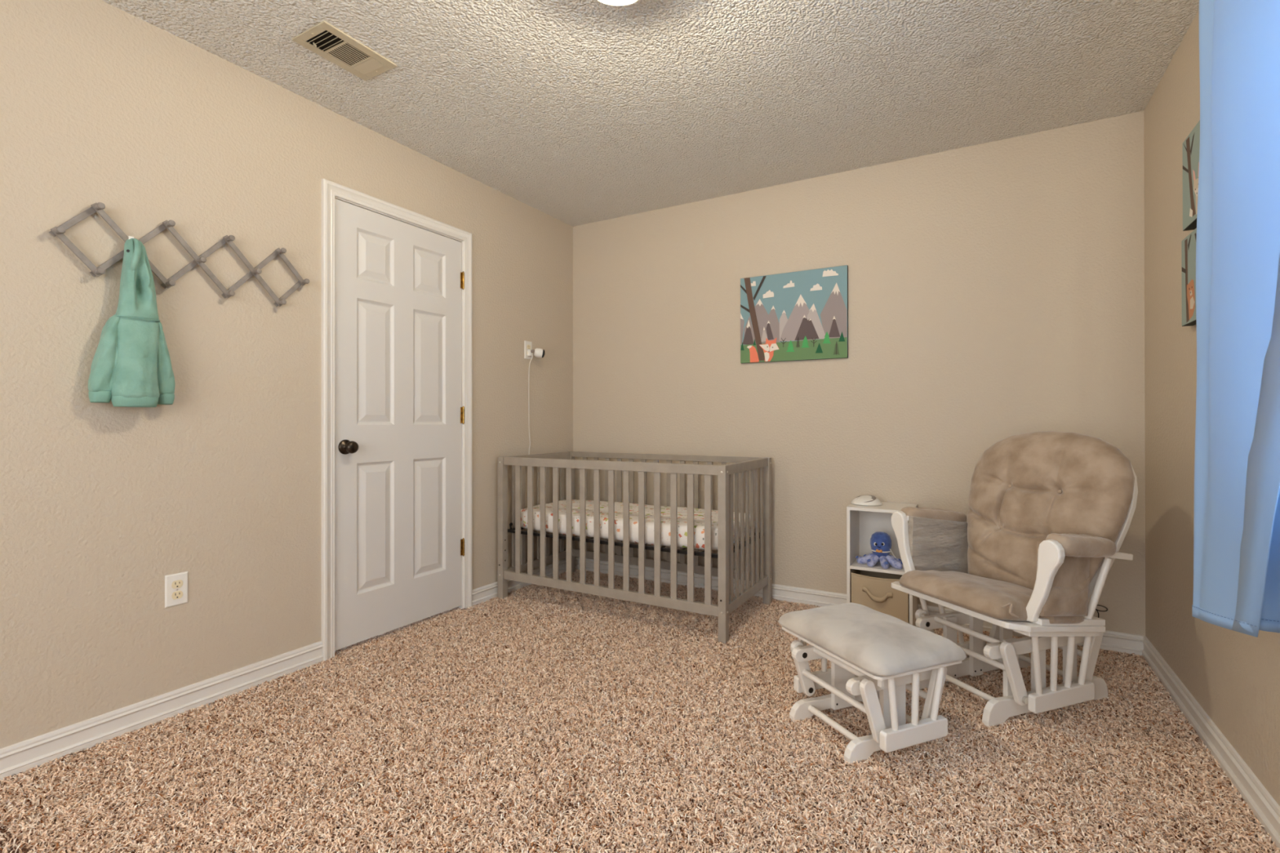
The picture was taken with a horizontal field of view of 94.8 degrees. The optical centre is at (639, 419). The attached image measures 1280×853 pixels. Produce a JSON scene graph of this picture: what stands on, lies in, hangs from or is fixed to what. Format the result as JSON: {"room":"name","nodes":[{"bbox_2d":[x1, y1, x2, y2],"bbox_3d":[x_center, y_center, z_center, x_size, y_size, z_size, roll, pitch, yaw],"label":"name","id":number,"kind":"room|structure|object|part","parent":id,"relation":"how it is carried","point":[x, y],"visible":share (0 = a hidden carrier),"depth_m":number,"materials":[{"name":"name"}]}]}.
{"room":"bedroom","nodes":[
{"label":"bedroom","id":0,"kind":"room"},
{"bbox_2d":[0,0,573,748],"bbox_3d":[-1.717,-0.157,2.163,0.120,2.452,5.020,0,0,30],"label":"wall","id":1,"kind":"structure","parent":0,"point":[220,484],"depth_m":2.13,"materials":[{"name":"beige paint"}]},
{"bbox_2d":[0,640,323,780],"bbox_3d":[-2.148,1.017,1.266,0.018,0.089,3.037,0,0,30],"label":"baseboard","id":2,"kind":"structure","parent":1,"relation":"attached to","point":[15,758],"depth_m":2.03,"materials":[{"name":"white paint"}]},
{"bbox_2d":[164,571,187,608],"bbox_3d":[-1.667,0.613,2.119,0.008,0.115,0.071,0,0,30],"label":"wall outlet","id":3,"kind":"object","parent":1,"relation":"attached to","point":[175,584],"visible":1,"depth_m":2.11,"materials":[{"name":"white plastic"}]},
{"bbox_2d":[171,579,182,588],"bbox_3d":[-1.665,0.594,2.117,0.002,0.028,0.034,0,0,30],"label":"receptacle","id":4,"kind":"object","parent":3,"relation":"attached to","point":[175,584],"depth_m":2.12,"materials":[{"name":"brown plastic"}]},
{"bbox_2d":[171,591,182,599],"bbox_3d":[-1.665,0.633,2.117,0.002,0.028,0.034,0,0,30],"label":"receptacle","id":5,"kind":"object","parent":3,"relation":"attached to","point":[175,595],"depth_m":2.12,"materials":[{"name":"brown plastic"}]},
{"bbox_2d":[48,202,309,306],"bbox_3d":[-1.615,-0.583,2.159,0.062,0.240,0.798,0,0,30],"label":"peg rack","id":6,"kind":"object","parent":1,"relation":"attached to","point":[59,231],"visible":0.92,"depth_m":2.12,"materials":[{"name":"grey paint"}]},
{"bbox_2d":[88,235,175,407],"bbox_3d":[-1.686,-0.327,1.969,0.112,0.570,0.230,0,0,30],"label":"hoodie","id":7,"kind":"object","parent":6,"relation":"hanging from","point":[131,366],"visible":1,"depth_m":1.94,"materials":[{"name":"green fabric"}]},
{"bbox_2d":[115,235,159,321],"bbox_3d":[-1.687,-0.472,1.976,0.085,0.279,0.121,0,0,30],"label":"hood","id":8,"kind":"object","parent":7,"relation":"attached to","point":[137,300],"depth_m":1.95,"materials":[{"name":"green fabric"}]},
{"bbox_2d":[321,177,471,661],"bbox_3d":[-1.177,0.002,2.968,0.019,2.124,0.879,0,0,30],"label":"trim","id":9,"kind":"structure","parent":1,"relation":"attached to","point":[330,189],"depth_m":2.63,"materials":[{"name":"white paint"}]},
{"bbox_2d":[334,198,464,650],"bbox_3d":[-1.172,0.024,2.968,0.103,2.037,0.773,0,0,30],"label":"door","id":10,"kind":"structure","parent":1,"relation":"in","point":[399,412],"depth_m":2.92,"materials":[{"name":"white paint"}]},
{"bbox_3d":[-1.319,0.127,2.675,0.068,0.068,0.068,0,0,30],"label":"knob","id":11,"kind":"part","parent":10,"relation":"part of","materials":[{"name":"brown metal"}]},
{"bbox_2d":[471,558,566,606],"bbox_3d":[-0.714,1.021,3.774,0.018,0.089,0.984,0,0,30],"label":"baseboard","id":12,"kind":"structure","parent":1,"relation":"attached to","point":[483,593],"depth_m":3.53,"materials":[{"name":"white paint"}]},
{"bbox_2d":[524,340,531,359],"bbox_3d":[-0.718,-0.446,3.784,0.008,0.115,0.071,0,0,30],"label":"wall outlet","id":13,"kind":"object","parent":1,"relation":"attached to","point":[527,344],"visible":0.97,"depth_m":3.77,"materials":[{"name":"white plastic"}]},
{"bbox_2d":[527,348,545,357],"bbox_3d":[-0.664,-0.425,3.768,0.113,0.061,0.062,0,0,-6],"label":"monitor","id":14,"kind":"object","parent":13,"relation":"attached to","point":[538,353],"visible":1,"depth_m":3.75,"materials":[{"name":"white plastic"}]},
{"bbox_2d":[528,352,533,454],"bbox_3d":[-0.700,0.266,3.777,0.032,1.387,0.017,0,0,30],"label":"power cord","id":15,"kind":"object","parent":14,"relation":"hanging from","point":[532,353],"visible":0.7,"depth_m":3.78,"materials":[{"name":"white plastic"}]},
{"bbox_2d":[0,581,1274,852],"bbox_3d":[-0.321,1.159,1.294,3.401,0.188,5.140,0,0,30],"label":"floor","id":16,"kind":"structure","parent":0,"point":[24,850],"depth_m":1.69,"materials":[{"name":"beige carpet"}]},
{"bbox_2d":[0,568,1279,852],"bbox_3d":[-0.349,1.058,1.309,3.217,0.016,4.894,0,0,30],"label":"carpet","id":17,"kind":"object","parent":16,"relation":"on","point":[607,615],"visible":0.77,"depth_m":1.82,"materials":[{"name":"beige carpet"}]},
{"bbox_2d":[497,451,772,644],"bbox_3d":[-0.041,0.644,3.453,1.448,0.844,0.731,0,0,30],"label":"crib","id":18,"kind":"object","parent":17,"relation":"on","point":[728,603],"visible":0.94,"depth_m":3.21,"materials":[{"name":"grey paint"}]},
{"bbox_3d":[-0.819,0.645,3.506,0.040,0.844,0.046,0,0,30],"label":"leg","id":19,"kind":"part","parent":18,"relation":"part of","materials":[{"name":"grey paint"}]},
{"bbox_3d":[-0.650,0.923,3.800,0.024,0.049,0.633,0,0,30],"label":"rail","id":20,"kind":"part","parent":18,"relation":"part of","materials":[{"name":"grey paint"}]},
{"bbox_3d":[-0.650,0.248,3.802,0.024,0.047,0.633,0,0,30],"label":"rail","id":21,"kind":"part","parent":18,"relation":"part of","materials":[{"name":"grey paint"}]},
{"bbox_3d":[-0.482,0.646,4.096,0.040,0.844,0.046,0,0,30],"label":"leg","id":22,"kind":"part","parent":18,"relation":"part of","materials":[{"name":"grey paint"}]},
{"bbox_3d":[-0.210,0.246,3.159,1.362,0.047,0.026,0,0,30],"label":"rail","id":23,"kind":"part","parent":18,"relation":"part of","materials":[{"name":"grey paint"}]},
{"bbox_3d":[-0.209,0.921,3.158,1.362,0.049,0.026,0,0,30],"label":"rail","id":24,"kind":"part","parent":18,"relation":"part of","materials":[{"name":"grey paint"}]},
{"bbox_2d":[520,499,755,550],"bbox_3d":[-0.043,0.598,3.460,1.344,0.122,0.612,0,0,30],"label":"mattress","id":25,"kind":"object","parent":18,"relation":"on","point":[699,513],"visible":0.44,"depth_m":3.23,"materials":[{"name":"white fabric"}]},
{"bbox_3d":[0.127,0.922,3.747,1.362,0.049,0.026,0,0,30],"label":"rail","id":26,"kind":"part","parent":18,"relation":"part of","materials":[{"name":"grey paint"}]},
{"bbox_3d":[0.127,0.241,3.749,1.362,0.035,0.026,0,0,30],"label":"rail","id":27,"kind":"part","parent":18,"relation":"part of","materials":[{"name":"grey paint"}]},
{"bbox_3d":[0.399,0.642,2.811,0.040,0.844,0.046,0,0,30],"label":"leg","id":28,"kind":"part","parent":18,"relation":"part of","materials":[{"name":"grey paint"}]},
{"bbox_3d":[0.567,0.245,3.106,0.024,0.047,0.633,0,0,30],"label":"rail","id":29,"kind":"part","parent":18,"relation":"part of","materials":[{"name":"grey paint"}]},
{"bbox_3d":[0.568,0.920,3.105,0.024,0.049,0.633,0,0,30],"label":"rail","id":30,"kind":"part","parent":18,"relation":"part of","materials":[{"name":"grey paint"}]},
{"bbox_3d":[0.736,0.643,3.400,0.040,0.844,0.046,0,0,30],"label":"leg","id":31,"kind":"part","parent":18,"relation":"part of","materials":[{"name":"grey paint"}]},
{"bbox_2d":[777,602,966,764],"bbox_3d":[0.771,0.872,2.018,0.406,0.375,0.525,0,0,-22],"label":"ottoman","id":32,"kind":"object","parent":17,"relation":"on","point":[874,656],"visible":1,"depth_m":1.89,"materials":[{"name":"white fabric"}]},
{"bbox_3d":[0.589,0.900,2.128,0.098,0.206,0.022,0,0,-22],"label":"swing arm","id":33,"kind":"part","parent":32,"relation":"part of","materials":[{"name":"white paint"}]},
{"bbox_3d":[0.719,0.832,2.144,0.388,0.046,0.024,0,0,-22],"label":"support arm","id":34,"kind":"part","parent":32,"relation":"part of","materials":[{"name":"white paint"}]},
{"bbox_3d":[0.692,0.975,2.211,0.260,0.058,0.026,0,0,-22],"label":"rail","id":35,"kind":"part","parent":32,"relation":"part of","materials":[{"name":"white paint"}]},
{"bbox_3d":[0.735,0.926,2.127,0.096,0.227,0.018,0,0,-22],"label":"post","id":36,"kind":"part","parent":32,"relation":"part of","materials":[{"name":"white paint"}]},
{"bbox_2d":[777,602,966,676],"bbox_3d":[0.771,0.723,2.018,0.379,0.077,0.525,0,0,-22],"label":"seat cushion","id":37,"kind":"object","parent":32,"relation":"on","point":[873,642],"depth_m":1.88,"materials":[{"name":"grey fabric"}]},
{"bbox_3d":[0.720,0.899,1.812,0.098,0.206,0.022,0,0,-22],"label":"swing arm","id":38,"kind":"part","parent":32,"relation":"part of","materials":[{"name":"white paint"}]},
{"bbox_3d":[0.823,0.831,1.893,0.388,0.046,0.024,0,0,-22],"label":"support arm","id":39,"kind":"part","parent":32,"relation":"part of","materials":[{"name":"white paint"}]},
{"bbox_3d":[0.823,0.926,1.915,0.096,0.227,0.018,0,0,-22],"label":"post","id":40,"kind":"part","parent":32,"relation":"part of","materials":[{"name":"white paint"}]},
{"bbox_3d":[0.851,0.974,1.825,0.260,0.058,0.026,0,0,-22],"label":"rail","id":41,"kind":"part","parent":32,"relation":"part of","materials":[{"name":"white paint"}]},
{"bbox_3d":[0.953,0.899,1.908,0.098,0.206,0.022,0,0,-22],"label":"swing arm","id":42,"kind":"part","parent":32,"relation":"part of","materials":[{"name":"white paint"}]},
{"bbox_2d":[846,502,917,626],"bbox_3d":[1.256,0.754,3.043,0.305,0.618,0.285,0,0,30],"label":"organizer","id":43,"kind":"object","parent":17,"relation":"on","point":[862,522],"visible":0.3,"depth_m":3.07,"materials":[{"name":"white laminate"}]},
{"bbox_3d":[1.130,0.763,3.115,0.016,0.602,0.285,0,0,30],"label":"panel","id":44,"kind":"part","parent":43,"relation":"part of","materials":[{"name":"white laminate"}]},
{"bbox_2d":[850,494,882,506],"bbox_3d":[1.187,0.422,3.083,0.155,0.046,0.133,0,0,21],"label":"machine","id":45,"kind":"object","parent":43,"relation":"on","point":[866,500],"visible":1,"depth_m":3.04,"materials":[{"name":"white plastic"}]},
{"bbox_2d":[849,555,905,574],"bbox_3d":[1.255,0.752,3.042,0.274,0.015,0.279,0,0,30],"label":"shelf","id":46,"kind":"object","parent":43,"relation":"attached to","point":[854,564],"depth_m":2.96,"materials":[{"name":"white laminate"}]},
{"bbox_2d":[855,531,902,568],"bbox_3d":[1.225,0.660,2.996,0.235,0.171,0.153,0,0,36],"label":"octopus","id":47,"kind":"object","parent":43,"relation":"on","point":[880,542],"visible":0.99,"depth_m":2.96,"materials":[{"name":"blue fabric"}]},
{"bbox_2d":[851,568,909,623],"bbox_3d":[1.247,0.901,3.027,0.265,0.244,0.289,0,0,30],"label":"fabric bin","id":48,"kind":"object","parent":43,"relation":"on","point":[873,590],"visible":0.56,"depth_m":2.93,"materials":[{"name":"beige fabric"}]},
{"bbox_3d":[1.175,0.872,2.917,0.140,0.067,0.027,0,0,30],"label":"strap handle","id":49,"kind":"part","parent":48,"relation":"part of","materials":[{"name":"beige fabric"}]},
{"bbox_3d":[1.323,0.742,3.160,0.274,0.561,0.004,0,0,30],"label":"panel","id":50,"kind":"part","parent":43,"relation":"part of","materials":[{"name":"white laminate"}]},
{"bbox_3d":[1.256,0.454,3.044,0.305,0.016,0.285,0,0,30],"label":"panel","id":51,"kind":"part","parent":43,"relation":"part of","materials":[{"name":"white laminate"}]},
{"bbox_3d":[1.382,0.762,2.972,0.016,0.602,0.285,0,0,30],"label":"panel","id":52,"kind":"part","parent":43,"relation":"part of","materials":[{"name":"white laminate"}]},
{"bbox_2d":[890,431,1137,727],"bbox_3d":[1.402,0.552,2.252,0.696,1.014,0.722,0,0,-20],"label":"glider chair","id":53,"kind":"object","parent":17,"relation":"on","point":[1050,514],"visible":0.99,"depth_m":2.14,"materials":[{"name":"beige fabric"}]},
{"bbox_3d":[1.163,0.879,2.379,0.114,0.228,0.022,0,0,-20],"label":"swing arm","id":54,"kind":"part","parent":53,"relation":"part of","materials":[{"name":"white paint"}]},
{"bbox_3d":[1.363,0.808,2.416,0.576,0.048,0.024,0,0,-20],"label":"support arm","id":55,"kind":"part","parent":53,"relation":"part of","materials":[{"name":"white paint"}]},
{"bbox_3d":[1.237,0.914,2.346,0.057,0.252,0.018,0,0,-20],"label":"post","id":56,"kind":"part","parent":53,"relation":"part of","materials":[{"name":"white paint"}]},
{"bbox_3d":[1.333,0.977,2.476,0.307,0.061,0.026,0,0,-20],"label":"rail","id":57,"kind":"part","parent":53,"relation":"part of","materials":[{"name":"white paint"}]},
{"bbox_3d":[1.369,0.914,2.395,0.056,0.252,0.018,0,0,-20],"label":"post","id":58,"kind":"part","parent":53,"relation":"part of","materials":[{"name":"white paint"}]},
{"bbox_2d":[898,569,1084,623],"bbox_3d":[1.271,0.638,2.184,0.398,0.085,0.543,8,-3,-20],"label":"seat cushion","id":59,"kind":"object","parent":53,"relation":"on","point":[994,597],"depth_m":2.03,"materials":[{"name":"beige fabric"}]},
{"bbox_3d":[1.531,0.879,2.515,0.119,0.227,0.022,0,0,-20],"label":"swing arm","id":60,"kind":"part","parent":53,"relation":"part of","materials":[{"name":"white paint"}]},
{"bbox_3d":[1.300,0.696,2.214,0.426,0.072,0.572,0,0,-20],"label":"seat frame","id":61,"kind":"part","parent":53,"relation":"part of","materials":[{"name":"white paint"}]},
{"bbox_3d":[1.526,0.914,2.454,0.055,0.252,0.018,0,0,-20],"label":"post","id":62,"kind":"part","parent":53,"relation":"part of","materials":[{"name":"white paint"}]},
{"bbox_3d":[1.326,0.913,2.104,0.057,0.252,0.018,0,0,-20],"label":"post","id":63,"kind":"part","parent":53,"relation":"part of","materials":[{"name":"white paint"}]},
{"bbox_3d":[1.292,0.878,2.032,0.114,0.228,0.022,0,0,-20],"label":"swing arm","id":64,"kind":"part","parent":53,"relation":"part of","materials":[{"name":"white paint"}]},
{"bbox_3d":[1.467,0.807,2.135,0.576,0.048,0.024,0,0,-20],"label":"support arm","id":65,"kind":"part","parent":53,"relation":"part of","materials":[{"name":"white paint"}]},
{"bbox_3d":[1.458,0.913,2.153,0.056,0.252,0.018,0,0,-20],"label":"post","id":66,"kind":"part","parent":53,"relation":"part of","materials":[{"name":"white paint"}]},
{"bbox_2d":[967,431,1134,590],"bbox_3d":[1.524,0.352,2.268,0.277,0.613,0.606,0,0,-20],"label":"cushion","id":67,"kind":"object","parent":53,"relation":"on","point":[1026,488],"depth_m":2.19,"materials":[{"name":"beige fabric"}]},
{"bbox_3d":[1.416,0.719,1.997,0.340,0.061,0.057,0,0,-20],"label":"spindle rail","id":68,"kind":"part","parent":53,"relation":"part of","materials":[{"name":"white paint"}]},
{"bbox_3d":[1.484,0.976,2.069,0.307,0.061,0.026,0,0,-20],"label":"rail","id":69,"kind":"part","parent":53,"relation":"part of","materials":[{"name":"white paint"}]},
{"bbox_3d":[1.616,0.913,2.212,0.055,0.252,0.018,0,0,-20],"label":"post","id":70,"kind":"part","parent":53,"relation":"part of","materials":[{"name":"white paint"}]},
{"bbox_3d":[1.660,0.878,2.168,0.119,0.227,0.022,0,0,-20],"label":"swing arm","id":71,"kind":"part","parent":53,"relation":"part of","materials":[{"name":"white paint"}]},
{"bbox_3d":[1.577,0.384,2.317,0.242,0.642,0.620,0,0,-20],"label":"frame","id":72,"kind":"part","parent":53,"relation":"part of","materials":[{"name":"white paint"}]},
{"bbox_2d":[1082,604,1107,646],"bbox_3d":[2.093,0.932,2.706,0.092,0.240,0.026,0,0,40],"label":"power cord","id":73,"kind":"object","parent":17,"relation":"on","point":[1097,605],"visible":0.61,"depth_m":2.69,"materials":[{"name":"black plastic"}]},
{"bbox_2d":[102,0,1199,226],"bbox_3d":[-0.324,-1.462,1.300,3.401,0.150,5.140,0,0,30],"label":"ceiling","id":74,"kind":"structure","parent":0,"point":[576,112],"depth_m":2.39,"materials":[{"name":"white paint"}]},
{"bbox_2d":[292,20,396,80],"bbox_3d":[-1.106,-1.367,2.216,0.196,0.032,0.296,0,0,30],"label":"ceiling vent","id":75,"kind":"object","parent":74,"relation":"in","point":[323,38],"visible":1,"depth_m":2.20,"materials":[{"name":"beige metal"}]},
{"bbox_2d":[597,0,638,5],"bbox_3d":[-0.069,-1.327,1.747,0.284,0.118,0.284,0,0,30],"label":"ceiling lamp","id":76,"kind":"object","parent":74,"relation":"attached to","point":[615,2],"visible":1,"depth_m":1.82,"materials":[{"name":"white glass"}]},
{"bbox_2d":[573,111,1145,635],"bbox_3d":[0.923,-0.157,3.477,3.161,2.452,0.120,0,0,30],"label":"wall","id":77,"kind":"structure","parent":0,"point":[996,289],"depth_m":3.17,"materials":[{"name":"beige paint"}]},
{"bbox_2d":[740,265,848,363],"bbox_3d":[0.882,-0.597,3.418,0.622,0.514,0.021,0,0,30],"label":"picture","id":78,"kind":"object","parent":77,"relation":"attached to","point":[798,315],"visible":1,"depth_m":3.40,"materials":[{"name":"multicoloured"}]},
{"bbox_2d":[574,556,1144,656],"bbox_3d":[0.890,1.018,3.414,3.161,0.089,0.018,0,0,30],"label":"baseboard","id":79,"kind":"structure","parent":77,"relation":"attached to","point":[1122,642],"depth_m":3.38,"materials":[{"name":"white paint"}]},
{"bbox_2d":[1143,9,1279,806],"bbox_3d":[1.131,-0.164,0.536,0.120,2.452,5.020,0,0,30],"label":"wall","id":80,"kind":"structure","parent":0,"point":[1233,676],"depth_m":2.19,"materials":[{"name":"beige paint"}]},
{"bbox_2d":[1181,227,1196,326],"bbox_3d":[1.835,-0.476,1.922,0.031,0.300,0.305,0,0,30],"label":"picture","id":81,"kind":"object","parent":80,"relation":"attached to","point":[1188,243],"visible":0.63,"depth_m":1.99,"materials":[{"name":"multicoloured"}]},
{"bbox_2d":[1182,120,1199,231],"bbox_3d":[1.827,-0.809,1.910,0.031,0.307,0.305,0,0,30],"label":"picture","id":82,"kind":"object","parent":80,"relation":"attached to","point":[1191,144],"visible":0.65,"depth_m":1.97,"materials":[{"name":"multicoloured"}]},
{"bbox_2d":[1142,635,1279,851],"bbox_3d":[1.043,1.011,0.515,0.018,0.089,4.900,0,0,30],"label":"baseboard","id":83,"kind":"structure","parent":80,"relation":"attached to","point":[1264,807],"depth_m":1.79,"materials":[{"name":"white paint"}]},
{"bbox_3d":[1.128,-1.182,0.781,0.125,0.060,1.480,0,0,30],"label":"curtain rod","id":84,"kind":"object","parent":80,"relation":"attached to","visible":0},
{"bbox_2d":[1191,0,1279,637],"bbox_3d":[1.276,-0.337,1.135,0.141,1.674,0.806,0,0,30],"label":"curtain","id":85,"kind":"object","parent":84,"relation":"hanging from","point":[1237,459],"visible":1,"depth_m":1.33,"materials":[{"name":"blue fabric"}]},
{"bbox_2d":[1258,491,1279,633],"bbox_3d":[1.153,-0.342,0.838,0.078,1.666,1.264,0,0,30],"label":"curtain","id":86,"kind":"object","parent":84,"relation":"hanging from","point":[1270,615],"visible":0.07,"depth_m":1.36,"materials":[{"name":"blue fabric"}]}
]}

